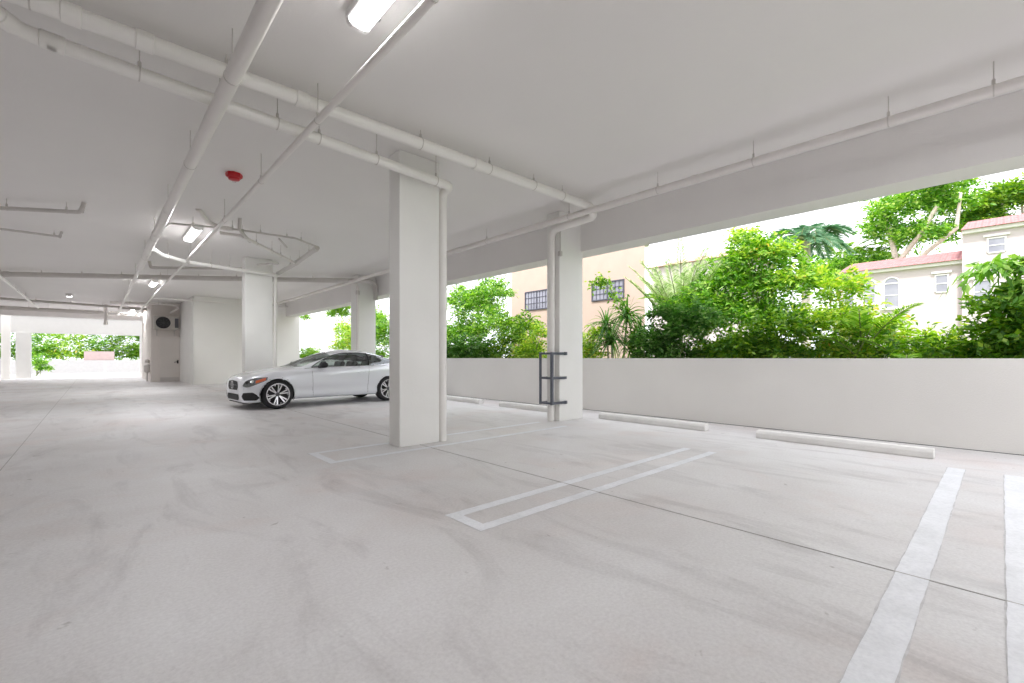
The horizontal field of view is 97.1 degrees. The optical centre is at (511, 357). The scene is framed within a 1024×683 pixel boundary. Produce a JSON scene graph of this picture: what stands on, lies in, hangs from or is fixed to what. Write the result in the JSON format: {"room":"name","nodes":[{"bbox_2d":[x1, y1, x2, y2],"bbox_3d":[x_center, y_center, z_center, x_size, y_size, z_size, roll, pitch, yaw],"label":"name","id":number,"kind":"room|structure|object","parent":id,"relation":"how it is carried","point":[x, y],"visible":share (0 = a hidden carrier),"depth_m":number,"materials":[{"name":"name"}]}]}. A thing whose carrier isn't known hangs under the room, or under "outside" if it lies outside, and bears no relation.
{"room":"parking garage","nodes":[
{"label":"parking garage","id":0,"kind":"room"},
{"bbox_2d":[1,315,10,378],"bbox_3d":[-26.265,-0.729,23.456,0.310,3.658,0.300,0,0,-43],"label":"wall","id":1,"kind":"structure","parent":0,"point":[5,319],"depth_m":23.34,"materials":[{"name":"paint"}]},
{"bbox_2d":[16,332,31,378],"bbox_3d":[-26.555,-0.135,24.583,0.550,2.470,0.550,0,0,-43],"label":"pillar","id":2,"kind":"structure","parent":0,"point":[23,340],"depth_m":24.39,"materials":[{"name":"paint"}]},
{"bbox_2d":[0,315,141,335],"bbox_3d":[-27.105,-1.964,24.212,20.800,1.188,0.350,0,0,-43],"label":"lintel","id":3,"kind":"object","parent":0,"point":[21,324],"depth_m":25.85,"materials":[{"name":"paint"}]},
{"bbox_2d":[140,336,141,375],"bbox_3d":[-21.247,-0.135,29.617,4.860,2.470,0.350,0,0,-43],"label":"wall","id":4,"kind":"structure","parent":0,"point":[140,336],"depth_m":27.88,"materials":[{"name":"paint"}]},
{"bbox_2d":[142,303,179,381],"bbox_3d":[-18.039,-0.730,23.154,1.090,3.659,5.500,0,0,-43],"label":"wall","id":5,"kind":"structure","parent":0,"point":[149,338],"depth_m":21.15,"materials":[{"name":"paint"}]},
{"bbox_2d":[153,316,178,335],"bbox_3d":[-16.031,-1.470,20.956,0.920,0.900,0.454,0,0,-43],"label":"condenser","id":6,"kind":"object","parent":5,"relation":"attached to","point":[159,322],"visible":1,"depth_m":20.81,"materials":[{"name":"black plastic"}]},
{"bbox_2d":[158,336,179,381],"bbox_3d":[-16.043,0.040,21.157,0.795,2.120,0.124,0,0,-43],"label":"door","id":7,"kind":"structure","parent":5,"relation":"in","point":[168,346],"depth_m":21.15,"materials":[{"name":"paint"}]},
{"bbox_2d":[180,296,193,384],"bbox_3d":[-14.446,-0.729,20.048,0.039,3.658,3.940,0,0,-43],"label":"wall","id":8,"kind":"structure","parent":0,"point":[186,307],"depth_m":19.66,"materials":[{"name":"paint"}]},
{"bbox_2d":[194,296,298,384],"bbox_3d":[-14.768,-0.730,23.451,4.100,3.659,9.500,0,0,-43],"label":"wall","id":9,"kind":"structure","parent":0,"point":[217,326],"depth_m":19.29,"materials":[{"name":"paint"}]},
{"bbox_2d":[286,89,1023,316],"bbox_3d":[-2.857,-2.247,13.012,0.450,0.624,49.600,0,0,-43],"label":"beam","id":10,"kind":"structure","parent":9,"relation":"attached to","point":[983,138],"depth_m":5.72,"materials":[{"name":"paint"}]},
{"bbox_2d":[0,376,1023,682],"bbox_3d":[-10.142,1.225,6.493,21.900,0.250,49.300,0,0,-43],"label":"floor","id":11,"kind":"structure","parent":0,"point":[181,536],"depth_m":2.62,"materials":[{"name":"concrete"}]},
{"bbox_2d":[0,377,78,470],"bbox_3d":[-8.299,1.100,7.990,0.008,0.001,49.000,0,0,-43],"label":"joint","id":12,"kind":"structure","parent":11,"relation":"on","point":[78,377],"depth_m":6.25,"materials":[{"name":"concrete"}]},
{"bbox_2d":[144,359,149,380],"bbox_3d":[-17.123,0.580,21.210,0.240,1.040,0.240,0,0,-43],"label":"utility meter","id":13,"kind":"object","parent":11,"relation":"on","point":[146,366],"visible":0.96,"depth_m":21.15,"materials":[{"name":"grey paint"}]},
{"bbox_2d":[242,257,271,371],"bbox_3d":[-6.606,-0.729,11.730,0.640,3.658,0.300,0,0,-43],"label":"column","id":14,"kind":"structure","parent":11,"relation":"on","point":[256,288],"depth_m":11.58,"materials":[{"name":"paint"}]},
{"bbox_2d":[226,350,388,408],"bbox_3d":[-4.590,0.442,11.383,2.068,1.316,4.331,0,0,44],"label":"parked car","id":15,"kind":"object","parent":11,"relation":"on","point":[274,387],"visible":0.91,"depth_m":10.42,"materials":[{"name":"silver metal"}]},
{"bbox_2d":[228,380,237,389],"bbox_3d":[-6.081,0.585,9.855,0.714,0.202,0.007,0,0,44],"label":"grille","id":16,"kind":"object","parent":15,"relation":"attached to","point":[232,384],"depth_m":9.82,"materials":[{"name":"black metal"}]},
{"bbox_2d":[318,362,327,367],"bbox_3d":[-4.332,0.161,10.370,0.169,0.138,0.281,0,0,-43],"label":"mirror","id":17,"kind":"object","parent":15,"relation":"attached to","point":[323,364],"depth_m":10.28,"materials":[{"name":"black plastic"}]},
{"bbox_2d":[356,285,359,362],"bbox_3d":[-4.679,-0.550,13.712,0.124,3.300,0.124,0,0,-43],"label":"drain pipe","id":18,"kind":"object","parent":11,"relation":"on","point":[357,286],"visible":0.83,"depth_m":13.67,"materials":[{"name":"paint"}]},
{"bbox_2d":[351,275,375,362],"bbox_3d":[-4.683,-0.729,14.232,0.580,3.658,0.530,0,0,-43],"label":"column","id":19,"kind":"structure","parent":11,"relation":"on","point":[367,305],"depth_m":14.05,"materials":[{"name":"paint"}]},
{"bbox_2d":[389,150,438,447],"bbox_3d":[-1.256,-0.729,5.829,0.580,3.658,0.270,0,0,-43],"label":"column","id":20,"kind":"structure","parent":11,"relation":"on","point":[413,203],"depth_m":5.68,"materials":[{"name":"paint"}]},
{"bbox_2d":[307,422,567,463],"bbox_3d":[-0.726,1.098,6.235,3.810,0.001,0.710,0,0,-43],"label":"stall line","id":21,"kind":"object","parent":11,"relation":"on","point":[315,454],"visible":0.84,"depth_m":5.61,"materials":[{"name":"paint"}]},
{"bbox_2d":[447,395,482,403],"bbox_3d":[-1.352,1.047,11.543,0.150,0.106,1.800,0,0,-43],"label":"wheel stop","id":22,"kind":"object","parent":11,"relation":"on","point":[452,398],"visible":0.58,"depth_m":11.23,"materials":[{"name":"concrete"}]},
{"bbox_2d":[499,402,546,411],"bbox_3d":[0.431,1.047,9.582,0.150,0.106,2.000,0,0,-43],"label":"wheel stop","id":23,"kind":"object","parent":11,"relation":"on","point":[501,404],"visible":0.52,"depth_m":9.67,"materials":[{"name":"concrete"}]},
{"bbox_2d":[547,211,581,420],"bbox_3d":[0.958,-0.729,8.164,0.640,3.658,0.300,0,0,-43],"label":"column","id":24,"kind":"structure","parent":11,"relation":"on","point":[568,266],"depth_m":8.02,"materials":[{"name":"paint"}]},
{"bbox_2d":[539,352,566,404],"bbox_3d":[0.719,0.348,7.889,0.413,0.909,0.310,0,0,-43],"label":"guard","id":25,"kind":"object","parent":24,"relation":"attached to","point":[552,378],"visible":0.95,"depth_m":7.75,"materials":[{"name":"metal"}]},
{"bbox_2d":[444,448,715,531],"bbox_3d":[0.951,1.098,4.197,3.510,0.001,0.420,0,0,-43],"label":"stall line","id":26,"kind":"object","parent":11,"relation":"on","point":[460,516],"visible":1,"depth_m":3.63,"materials":[{"name":"paint"}]},
{"bbox_2d":[205,387,1022,604],"bbox_3d":[-0.824,1.099,5.363,0.008,0.003,35.000,0,0,-43],"label":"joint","id":27,"kind":"structure","parent":11,"relation":"on","point":[205,387],"depth_m":2.80,"materials":[{"name":"grey concrete"}]},
{"bbox_2d":[599,412,708,430],"bbox_3d":[2.284,1.047,7.544,0.150,0.106,1.950,0,0,-43],"label":"wheel stop","id":28,"kind":"object","parent":11,"relation":"on","point":[609,416],"visible":1,"depth_m":7.37,"materials":[{"name":"concrete"}]},
{"bbox_2d":[756,429,934,458],"bbox_3d":[4.022,1.047,5.617,0.150,0.106,1.800,0,0,-43],"label":"wheel stop","id":29,"kind":"object","parent":11,"relation":"on","point":[888,448],"visible":1,"depth_m":5.45,"materials":[{"name":"concrete"}]},
{"bbox_2d":[838,467,1023,682],"bbox_3d":[2.564,1.098,2.522,5.410,0.001,0.530,0,0,-43],"label":"stall line","id":30,"kind":"object","parent":11,"relation":"on","point":[881,651],"visible":1,"depth_m":2.12,"materials":[{"name":"paint"}]},
{"bbox_2d":[0,0,1023,312],"bbox_3d":[-9.584,-3.030,4.967,21.250,0.940,46.900,0,0,-43],"label":"ceiling","id":31,"kind":"structure","parent":0,"point":[595,99],"depth_m":4.58,"materials":[{"name":"paint"}]},
{"bbox_2d":[0,275,38,308],"bbox_3d":[-13.414,-2.432,11.570,0.104,0.255,27.201,0,0,-42],"label":"pipe","id":32,"kind":"object","parent":31,"relation":"hanging from","point":[1,277],"visible":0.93,"depth_m":15.72,"materials":[{"name":"metal"}]},
{"bbox_2d":[0,228,62,237],"bbox_3d":[-10.045,-2.487,8.181,0.057,0.158,2.736,0,0,44],"label":"pipe","id":33,"kind":"object","parent":31,"relation":"hanging from","point":[4,229],"visible":1,"depth_m":8.86,"materials":[{"name":"metal"}]},
{"bbox_2d":[0,198,86,213],"bbox_3d":[-8.817,-2.468,7.128,3.678,0.207,0.089,0,0,-10],"label":"pipe","id":34,"kind":"object","parent":31,"relation":"hanging from","point":[6,207],"visible":1,"depth_m":7.33,"materials":[{"name":"white metal"}]},
{"bbox_2d":[0,310,141,320],"bbox_3d":[-25.404,-2.339,22.074,20.400,0.438,0.300,0,0,-43],"label":"trim","id":35,"kind":"structure","parent":31,"relation":"attached to","point":[2,312],"depth_m":23.73,"materials":[{"name":"paint"}]},
{"bbox_2d":[0,306,142,315],"bbox_3d":[-21.994,-2.374,21.512,6.850,0.372,0.188,0,0,-43],"label":"pipe","id":36,"kind":"object","parent":31,"relation":"hanging from","point":[0,306],"visible":0.59,"depth_m":21.80,"materials":[{"name":"white metal"}]},
{"bbox_2d":[0,307,143,314],"bbox_3d":[-21.231,-2.363,20.685,6.850,0.393,0.068,0,0,-43],"label":"pipe","id":37,"kind":"object","parent":31,"relation":"hanging from","point":[0,307],"visible":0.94,"depth_m":21.11,"materials":[{"name":"metal"}]},
{"bbox_2d":[0,297,146,308],"bbox_3d":[-19.445,-2.452,19.921,0.156,0.216,5.388,0,0,34],"label":"pipe","id":38,"kind":"object","parent":31,"relation":"hanging from","point":[1,298],"visible":0.95,"depth_m":19.74,"materials":[{"name":"white metal"}]},
{"bbox_2d":[103,304,107,324],"bbox_3d":[-19.358,-2.073,21.538,0.158,0.989,0.251,0,0,-43],"label":"drain pipe","id":39,"kind":"object","parent":31,"relation":"hanging from","point":[105,308],"visible":0.91,"depth_m":21.50,"materials":[{"name":"metal"}]},
{"bbox_2d":[116,263,139,315],"bbox_3d":[-14.792,-2.350,17.239,0.088,0.420,17.000,0,0,-43],"label":"pipe","id":40,"kind":"object","parent":31,"relation":"hanging from","point":[137,272],"visible":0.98,"depth_m":14.03,"materials":[{"name":"metal"}]},
{"bbox_2d":[110,301,178,313],"bbox_3d":[-16.227,-2.309,20.053,2.414,0.503,1.192,0,0,-43],"label":"pipe","id":41,"kind":"object","parent":31,"relation":"hanging from","point":[111,302],"visible":1,"depth_m":19.88,"materials":[{"name":"metal"}]},
{"bbox_2d":[0,269,377,299],"bbox_3d":[-11.495,-2.180,13.270,14.750,0.760,0.392,0,0,-6],"label":"drain pipe","id":42,"kind":"object","parent":31,"relation":"hanging from","point":[3,273],"visible":0.85,"depth_m":13.47,"materials":[{"name":"white metal"}]},
{"bbox_2d":[183,224,203,241],"bbox_3d":[-6.427,-2.504,9.105,0.193,0.111,1.250,0,0,-43],"label":"ceiling light","id":43,"kind":"object","parent":31,"relation":"attached to","point":[192,232],"visible":0.93,"depth_m":8.98,"materials":[{"name":"white"}]},
{"bbox_2d":[184,228,201,241],"bbox_3d":[-6.428,-2.478,9.104,0.162,0.053,1.170,0,0,-43],"label":"diffuser","id":44,"kind":"object","parent":43,"relation":"attached to","point":[190,235],"depth_m":9.03,"materials":[{"name":"white"}]},
{"bbox_2d":[136,0,283,270],"bbox_3d":[-0.002,-2.337,1.155,0.137,0.446,26.700,0,0,-43],"label":"pipe","id":45,"kind":"object","parent":31,"relation":"hanging from","point":[263,13],"visible":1,"depth_m":3.71,"materials":[{"name":"metal"}]},
{"bbox_2d":[148,261,272,272],"bbox_3d":[-8.086,-2.458,12.054,3.074,0.238,0.403,0,0,-10],"label":"pipe","id":46,"kind":"object","parent":31,"relation":"hanging from","point":[149,262],"visible":0.58,"depth_m":11.93,"materials":[{"name":"metal"}]},
{"bbox_2d":[195,209,233,231],"bbox_3d":[-5.403,-2.474,8.127,0.287,0.238,0.758,0,0,14],"label":"pipe","id":47,"kind":"object","parent":31,"relation":"hanging from","point":[201,213],"visible":0.84,"depth_m":8.15,"materials":[{"name":"metal"}]},
{"bbox_2d":[153,246,277,366],"bbox_3d":[-6.984,-0.730,10.624,0.697,3.660,3.067,0,0,21],"label":"drain pipe","id":48,"kind":"object","parent":31,"relation":"hanging from","point":[155,250],"visible":0.94,"depth_m":11.38,"materials":[{"name":"white paint"}]},
{"bbox_2d":[0,6,452,441],"bbox_3d":[-2.343,-0.730,4.358,0.608,3.660,4.469,0,0,39],"label":"drain pipe","id":49,"kind":"object","parent":31,"relation":"hanging from","point":[47,40],"visible":0.91,"depth_m":4.35,"materials":[{"name":"white metal"}]},
{"bbox_2d":[225,171,242,182],"bbox_3d":[-3.860,-2.511,6.282,0.194,0.097,0.205,0,0,-9],"label":"fire alarm","id":50,"kind":"object","parent":31,"relation":"attached to","point":[234,176],"visible":1,"depth_m":6.22,"materials":[{"name":"plastic"}]},
{"bbox_2d":[164,220,317,247],"bbox_3d":[-5.056,-2.382,8.681,2.645,0.356,0.388,0,0,-40],"label":"pipe","id":51,"kind":"object","parent":31,"relation":"hanging from","point":[168,224],"visible":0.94,"depth_m":8.57,"materials":[{"name":"white metal"}]},
{"bbox_2d":[238,218,250,242],"bbox_3d":[-5.139,-2.444,8.682,0.079,0.247,0.949,0,0,-20],"label":"pipe","id":52,"kind":"object","parent":31,"relation":"hanging from","point":[242,233],"visible":0.97,"depth_m":8.30,"materials":[{"name":"metal"}]},
{"bbox_2d":[219,225,294,263],"bbox_3d":[-5.241,-2.413,9.664,0.328,0.293,2.431,0,0,6],"label":"pipe","id":53,"kind":"object","parent":31,"relation":"hanging from","point":[280,255],"visible":0.88,"depth_m":9.23,"materials":[{"name":"metal"}]},
{"bbox_2d":[135,0,438,316],"bbox_3d":[-5.213,-2.365,7.912,0.072,0.390,43.700,0,0,-43],"label":"pipe","id":54,"kind":"object","parent":31,"relation":"hanging from","point":[424,6],"visible":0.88,"depth_m":3.94,"materials":[{"name":"metal"}]},
{"bbox_2d":[276,246,319,274],"bbox_3d":[-5.157,-2.375,10.836,0.177,0.371,3.089,0,0,-41],"label":"drain pipe","id":55,"kind":"object","parent":31,"relation":"hanging from","point":[313,250],"visible":0.91,"depth_m":10.65,"materials":[{"name":"metal"}]},
{"bbox_2d":[5,0,596,421],"bbox_3d":[-2.304,-0.730,4.504,9.122,3.660,1.039,0,0,-43],"label":"drain pipe","id":56,"kind":"object","parent":31,"relation":"hanging from","point":[68,13],"visible":0.86,"depth_m":4.17,"materials":[{"name":"white paint"}]},
{"bbox_2d":[345,0,394,34],"bbox_3d":[-0.737,-2.504,2.939,0.193,0.111,1.250,0,0,-43],"label":"ceiling light","id":57,"kind":"object","parent":31,"relation":"attached to","point":[361,16],"visible":1,"depth_m":3.24,"materials":[{"name":"white plastic"}]},
{"bbox_2d":[272,61,1023,305],"bbox_3d":[0.934,-2.408,7.393,0.111,0.304,35.200,0,0,-43],"label":"conduit pipe","id":58,"kind":"object","parent":31,"relation":"hanging from","point":[994,89],"visible":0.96,"depth_m":5.10,"materials":[{"name":"metal"}]},
{"bbox_2d":[150,297,287,307],"bbox_3d":[-11.974,-2.320,19.222,5.328,0.063,0.159,0,0,-43],"label":"pipe","id":59,"kind":"object","parent":58,"relation":"attached to","point":[150,297],"visible":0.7,"depth_m":18.48,"materials":[{"name":"metal"}]},
{"bbox_2d":[299,358,1023,454],"bbox_3d":[-2.745,0.552,14.476,0.200,1.095,51.000,0,0,-43],"label":"wall","id":60,"kind":"structure","parent":0,"point":[964,403],"depth_m":6.63,"materials":[{"name":"paint"}]},
{"bbox_2d":[452,395,1023,455],"bbox_3d":[2.436,1.097,8.711,0.005,0.006,35.500,0,0,-43],"label":"trim","id":61,"kind":"structure","parent":60,"relation":"attached to","point":[452,395],"depth_m":6.65,"materials":[{"name":"concrete"}]},
{"label":"outside","id":62,"kind":"structure","parent":0,"visible":0},
{"bbox_2d":[0,372,139,378],"bbox_3d":[-30.258,1.232,28.072,21.600,0.255,9.700,0,0,-43],"label":"driveway","id":63,"kind":"structure","parent":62,"point":[51,375],"depth_m":30.27,"materials":[{"name":"concrete"}]},
{"bbox_2d":[32,353,54,375],"bbox_3d":[-29.329,0.398,28.151,1.377,1.421,1.145,0,0,-43],"label":"leafy shrub","id":64,"kind":"object","parent":63,"relation":"on","point":[38,365],"visible":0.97,"depth_m":28.09,"materials":[{"name":"green plant"}]},
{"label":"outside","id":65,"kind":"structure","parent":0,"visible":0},
{"bbox_3d":[-9.321,1.380,32.220,150.000,0.040,200.000,0,0,-43],"label":"ground","id":66,"kind":"structure","parent":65,"visible":0},
{"bbox_2d":[0,333,15,359],"bbox_3d":[-36.297,-0.730,31.767,3.853,4.188,2.363,0,0,-28],"label":"leafy shrub","id":67,"kind":"object","parent":66,"relation":"on","point":[14,341],"visible":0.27,"depth_m":32.24,"materials":[{"name":"green plant"}]},
{"bbox_2d":[11,333,69,359],"bbox_3d":[-34.962,-0.567,33.322,2.919,3.863,3.148,0,0,12],"label":"leafy shrub","id":68,"kind":"object","parent":66,"relation":"on","point":[37,339],"visible":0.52,"depth_m":33.27,"materials":[{"name":"green plant"}]},
{"bbox_2d":[41,334,94,359],"bbox_3d":[-33.656,-0.814,34.284,3.386,4.350,2.696,0,0,-43],"label":"leafy shrub","id":69,"kind":"object","parent":66,"relation":"on","point":[64,343],"visible":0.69,"depth_m":34.12,"materials":[{"name":"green plant"}]},
{"bbox_2d":[0,360,139,373],"bbox_3d":[-32.182,0.765,33.032,15.500,1.190,0.200,0,0,-43],"label":"wall","id":70,"kind":"structure","parent":66,"relation":"on","point":[61,366],"depth_m":33.53,"materials":[{"name":"paint"}]},
{"bbox_2d":[71,334,120,359],"bbox_3d":[-32.795,-0.903,35.802,3.638,4.527,2.412,0,0,-43],"label":"leafy shrub","id":71,"kind":"object","parent":66,"relation":"on","point":[93,342],"visible":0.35,"depth_m":35.46,"materials":[{"name":"green plant"}]},
{"bbox_2d":[84,351,113,359],"bbox_3d":[-31.283,0.430,34.270,1.700,1.860,0.200,0,0,-43],"label":"wall","id":72,"kind":"structure","parent":66,"relation":"on","point":[88,355],"depth_m":34.18,"materials":[{"name":"paint"}]},
{"bbox_2d":[97,335,139,359],"bbox_3d":[-31.276,-0.680,36.267,3.877,4.090,2.651,0,0,-43],"label":"leafy shrub","id":73,"kind":"object","parent":66,"relation":"on","point":[116,343],"visible":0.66,"depth_m":36.22,"materials":[{"name":"green plant"}]},
{"bbox_2d":[122,336,139,359],"bbox_3d":[-30.496,-0.766,37.797,3.614,4.253,2.449,0,0,-43],"label":"leafy shrub","id":74,"kind":"object","parent":66,"relation":"on","point":[137,339],"visible":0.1,"depth_m":37.12,"materials":[{"name":"green plant"}]},
{"bbox_2d":[299,306,350,349],"bbox_3d":[-15.745,-1.546,37.757,2.263,5.904,10.544,0,0,-41],"label":"tree","id":75,"kind":"object","parent":66,"relation":"on","point":[343,312],"visible":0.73,"depth_m":35.11,"materials":[{"name":"green plant"}]},
{"bbox_2d":[512,245,648,357],"bbox_3d":[4.958,-3.150,21.244,8.700,9.100,8.300,0,0,-43],"label":"house","id":76,"kind":"structure","parent":66,"relation":"on","point":[531,284],"depth_m":17.17,"materials":[{"name":"paint"}]},
{"bbox_2d":[648,252,772,357],"bbox_3d":[15.414,-3.300,34.906,6.600,9.400,7.400,0,0,-43],"label":"house","id":77,"kind":"structure","parent":66,"relation":"on","point":[692,260],"depth_m":33.54,"materials":[{"name":"paint"}]},
{"bbox_2d":[759,222,858,347],"bbox_3d":[8.647,-1.274,13.144,2.450,5.274,2.348,0,0,-43],"label":"coconut palm","id":78,"kind":"object","parent":66,"relation":"on","point":[820,238],"visible":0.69,"depth_m":12.78,"materials":[{"name":"green plant"}]},
{"bbox_2d":[801,248,894,331],"bbox_3d":[22.970,-3.134,31.741,6.342,9.034,4.089,0,0,39],"label":"tree","id":79,"kind":"object","parent":66,"relation":"on","point":[840,263],"visible":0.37,"depth_m":30.66,"materials":[{"name":"green plant"}]},
{"bbox_2d":[812,236,887,262],"bbox_3d":[23.246,-3.437,32.100,5.218,9.599,5.444,0,0,-43],"label":"coconut palm","id":80,"kind":"object","parent":66,"relation":"on","point":[850,243],"visible":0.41,"depth_m":31.37,"materials":[{"name":"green plant"}]},
{"bbox_2d":[838,242,907,259],"bbox_3d":[25.415,-3.200,31.664,4.301,9.125,4.811,0,0,-43],"label":"coconut palm","id":81,"kind":"object","parent":66,"relation":"on","point":[883,248],"visible":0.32,"depth_m":30.99,"materials":[{"name":"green plant"}]},
{"bbox_2d":[849,177,996,258],"bbox_3d":[25.450,-5.307,28.294,6.082,13.374,6.857,0,0,-43],"label":"tree","id":82,"kind":"object","parent":66,"relation":"on","point":[933,200],"visible":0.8,"depth_m":27.66,"materials":[{"name":"green plant"}]},
{"bbox_2d":[839,213,1023,356],"bbox_3d":[24.992,-2.710,20.987,6.700,8.220,15.230,0,0,-43],"label":"villa","id":83,"kind":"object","parent":66,"relation":"on","point":[906,281],"visible":0.39,"depth_m":21.84,"materials":[{"name":"paint"}]},
{"bbox_2d":[949,172,1023,233],"bbox_3d":[30.011,-4.851,26.318,7.576,12.490,5.094,0,0,40],"label":"tree","id":84,"kind":"object","parent":66,"relation":"on","point":[1006,195],"visible":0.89,"depth_m":26.65,"materials":[{"name":"green plant"}]},
{"bbox_3d":[-1.328,1.185,17.144,5.500,0.370,53.000,0,0,-43],"label":"planting bed","id":85,"kind":"object","parent":66,"relation":"on","visible":0},
{"bbox_2d":[299,345,325,357],"bbox_3d":[-11.328,0.060,25.591,1.965,1.896,2.940,0,0,-43],"label":"leafy shrub","id":86,"kind":"object","parent":85,"relation":"on","point":[310,351],"visible":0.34,"depth_m":25.41,"materials":[{"name":"green plant"}]},
{"bbox_2d":[327,316,350,349],"bbox_3d":[-8.318,-0.592,22.922,2.176,3.194,2.606,0,0,-43],"label":"leafy shrub","id":87,"kind":"object","parent":85,"relation":"on","point":[345,342],"visible":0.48,"depth_m":22.63,"materials":[{"name":"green plant"}]},
{"bbox_2d":[376,304,388,357],"bbox_3d":[-5.889,-0.741,20.089,2.710,3.492,1.954,0,0,41],"label":"leafy shrub","id":88,"kind":"object","parent":85,"relation":"on","point":[382,324],"visible":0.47,"depth_m":19.68,"materials":[{"name":"green plant"}]},
{"bbox_2d":[447,332,502,357],"bbox_3d":[-1.458,0.072,14.691,1.394,1.864,3.698,0,0,-43],"label":"leafy shrub","id":89,"kind":"object","parent":85,"relation":"on","point":[459,349],"visible":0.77,"depth_m":14.23,"materials":[{"name":"green plant"}]},
{"bbox_2d":[447,274,518,357],"bbox_3d":[-1.159,-0.908,15.329,2.074,3.836,4.697,0,0,-43],"label":"leafy shrub","id":90,"kind":"object","parent":85,"relation":"on","point":[485,297],"visible":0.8,"depth_m":14.73,"materials":[{"name":"green plant"}]},
{"bbox_2d":[486,307,544,357],"bbox_3d":[0.113,-0.232,13.154,1.389,2.475,2.391,0,0,-43],"label":"leafy shrub","id":91,"kind":"object","parent":85,"relation":"on","point":[518,327],"visible":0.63,"depth_m":13.04,"materials":[{"name":"green plant"}]},
{"bbox_2d":[504,320,546,357],"bbox_3d":[0.511,-0.005,12.169,1.179,2.019,1.732,0,0,-43],"label":"leafy shrub","id":92,"kind":"object","parent":85,"relation":"on","point":[532,349],"visible":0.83,"depth_m":11.94,"materials":[{"name":"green plant"}]},
{"bbox_2d":[582,325,610,357],"bbox_3d":[1.756,0.091,10.895,1.169,1.826,1.539,0,0,-43],"label":"leafy shrub","id":93,"kind":"object","parent":85,"relation":"on","point":[585,349],"visible":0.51,"depth_m":10.67,"materials":[{"name":"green plant"}]},
{"bbox_2d":[584,271,636,357],"bbox_3d":[2.300,-0.518,10.400,0.560,3.038,1.591,0,0,-43],"label":"climbing spray","id":94,"kind":"object","parent":85,"relation":"on","point":[603,283],"visible":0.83,"depth_m":10.33,"materials":[{"name":"green plant"}]},
{"bbox_2d":[584,295,658,357],"bbox_3d":[2.454,-0.204,10.180,1.751,2.426,2.324,0,0,-43],"label":"leaf plant","id":95,"kind":"object","parent":85,"relation":"on","point":[610,337],"visible":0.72,"depth_m":10.20,"materials":[{"name":"green plant"}]},
{"bbox_2d":[614,327,657,357],"bbox_3d":[2.892,0.157,9.848,1.210,1.701,1.605,0,0,-43],"label":"leaf plant","id":96,"kind":"object","parent":85,"relation":"on","point":[630,347],"visible":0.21,"depth_m":9.93,"materials":[{"name":"green plant"}]},
{"bbox_2d":[624,238,732,355],"bbox_3d":[3.753,-0.693,9.947,2.190,3.396,2.209,0,0,-19],"label":"areca palm","id":97,"kind":"object","parent":85,"relation":"on","point":[672,288],"visible":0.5,"depth_m":9.47,"materials":[{"name":"green plant"}]},
{"bbox_2d":[626,293,731,357],"bbox_3d":[3.264,-0.143,9.090,2.264,2.299,1.117,0,0,44],"label":"leafy shrub","id":98,"kind":"object","parent":85,"relation":"on","point":[668,343],"visible":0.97,"depth_m":8.89,"materials":[{"name":"green plant"}]},
{"bbox_2d":[636,293,754,346],"bbox_3d":[4.209,-0.291,10.054,2.490,2.594,2.835,0,0,35],"label":"areca palm","id":99,"kind":"object","parent":85,"relation":"on","point":[653,296],"visible":0.19,"depth_m":9.72,"materials":[{"name":"green plant"}]},
{"bbox_2d":[671,228,842,357],"bbox_3d":[4.779,-0.766,8.973,2.032,3.543,3.365,0,0,-43],"label":"tree","id":100,"kind":"object","parent":85,"relation":"on","point":[732,279],"visible":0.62,"depth_m":8.69,"materials":[{"name":"green plant"}]},
{"bbox_2d":[690,303,830,357],"bbox_3d":[4.303,0.024,7.986,1.028,1.966,2.373,0,0,-41],"label":"leafy shrub","id":101,"kind":"object","parent":85,"relation":"on","point":[763,345],"visible":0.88,"depth_m":7.72,"materials":[{"name":"green plant"}]},
{"bbox_2d":[721,225,832,355],"bbox_3d":[4.853,-0.821,8.486,1.002,3.652,2.056,0,0,-43],"label":"leafy shrub","id":102,"kind":"object","parent":85,"relation":"on","point":[737,233],"visible":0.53,"depth_m":8.27,"materials":[{"name":"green plant"}]},
{"bbox_2d":[779,262,920,357],"bbox_3d":[5.409,-0.275,7.380,1.284,2.560,1.875,0,0,-43],"label":"leafy shrub","id":103,"kind":"object","parent":85,"relation":"on","point":[837,318],"visible":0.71,"depth_m":7.30,"materials":[{"name":"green plant"}]},
{"bbox_2d":[808,303,940,357],"bbox_3d":[5.683,0.114,7.224,1.608,1.786,1.744,0,0,-43],"label":"areca palm","id":104,"kind":"object","parent":85,"relation":"on","point":[854,310],"visible":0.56,"depth_m":6.96,"materials":[{"name":"green plant"}]},
{"bbox_2d":[816,302,974,357],"bbox_3d":[6.084,0.035,7.081,1.178,1.939,2.304,0,0,-43],"label":"leafy shrub","id":105,"kind":"object","parent":85,"relation":"on","point":[909,332],"visible":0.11,"depth_m":6.95,"materials":[{"name":"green plant"}]},
{"bbox_2d":[855,336,978,357],"bbox_3d":[5.986,0.323,6.716,1.614,1.374,1.927,0,0,21],"label":"areca palm","id":106,"kind":"object","parent":85,"relation":"on","point":[866,340],"visible":0.27,"depth_m":6.54,"materials":[{"name":"green plant"}]},
{"bbox_2d":[859,327,1013,357],"bbox_3d":[6.002,0.285,6.461,0.924,1.442,1.988,0,0,-43],"label":"leafy shrub","id":107,"kind":"object","parent":85,"relation":"on","point":[967,347],"visible":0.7,"depth_m":6.30,"materials":[{"name":"green plant"}]},
{"bbox_2d":[937,252,1023,357],"bbox_3d":[6.551,-0.248,5.784,0.969,2.503,1.616,0,0,-43],"label":"leafy shrub","id":108,"kind":"object","parent":85,"relation":"on","point":[1005,266],"visible":0.45,"depth_m":5.87,"materials":[{"name":"green plant"}]},
{"bbox_2d":[949,283,1023,357],"bbox_3d":[6.748,-0.099,5.692,1.201,2.206,1.763,0,0,-36],"label":"leafy shrub","id":109,"kind":"object","parent":85,"relation":"on","point":[997,320],"visible":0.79,"depth_m":5.85,"materials":[{"name":"green plant"}]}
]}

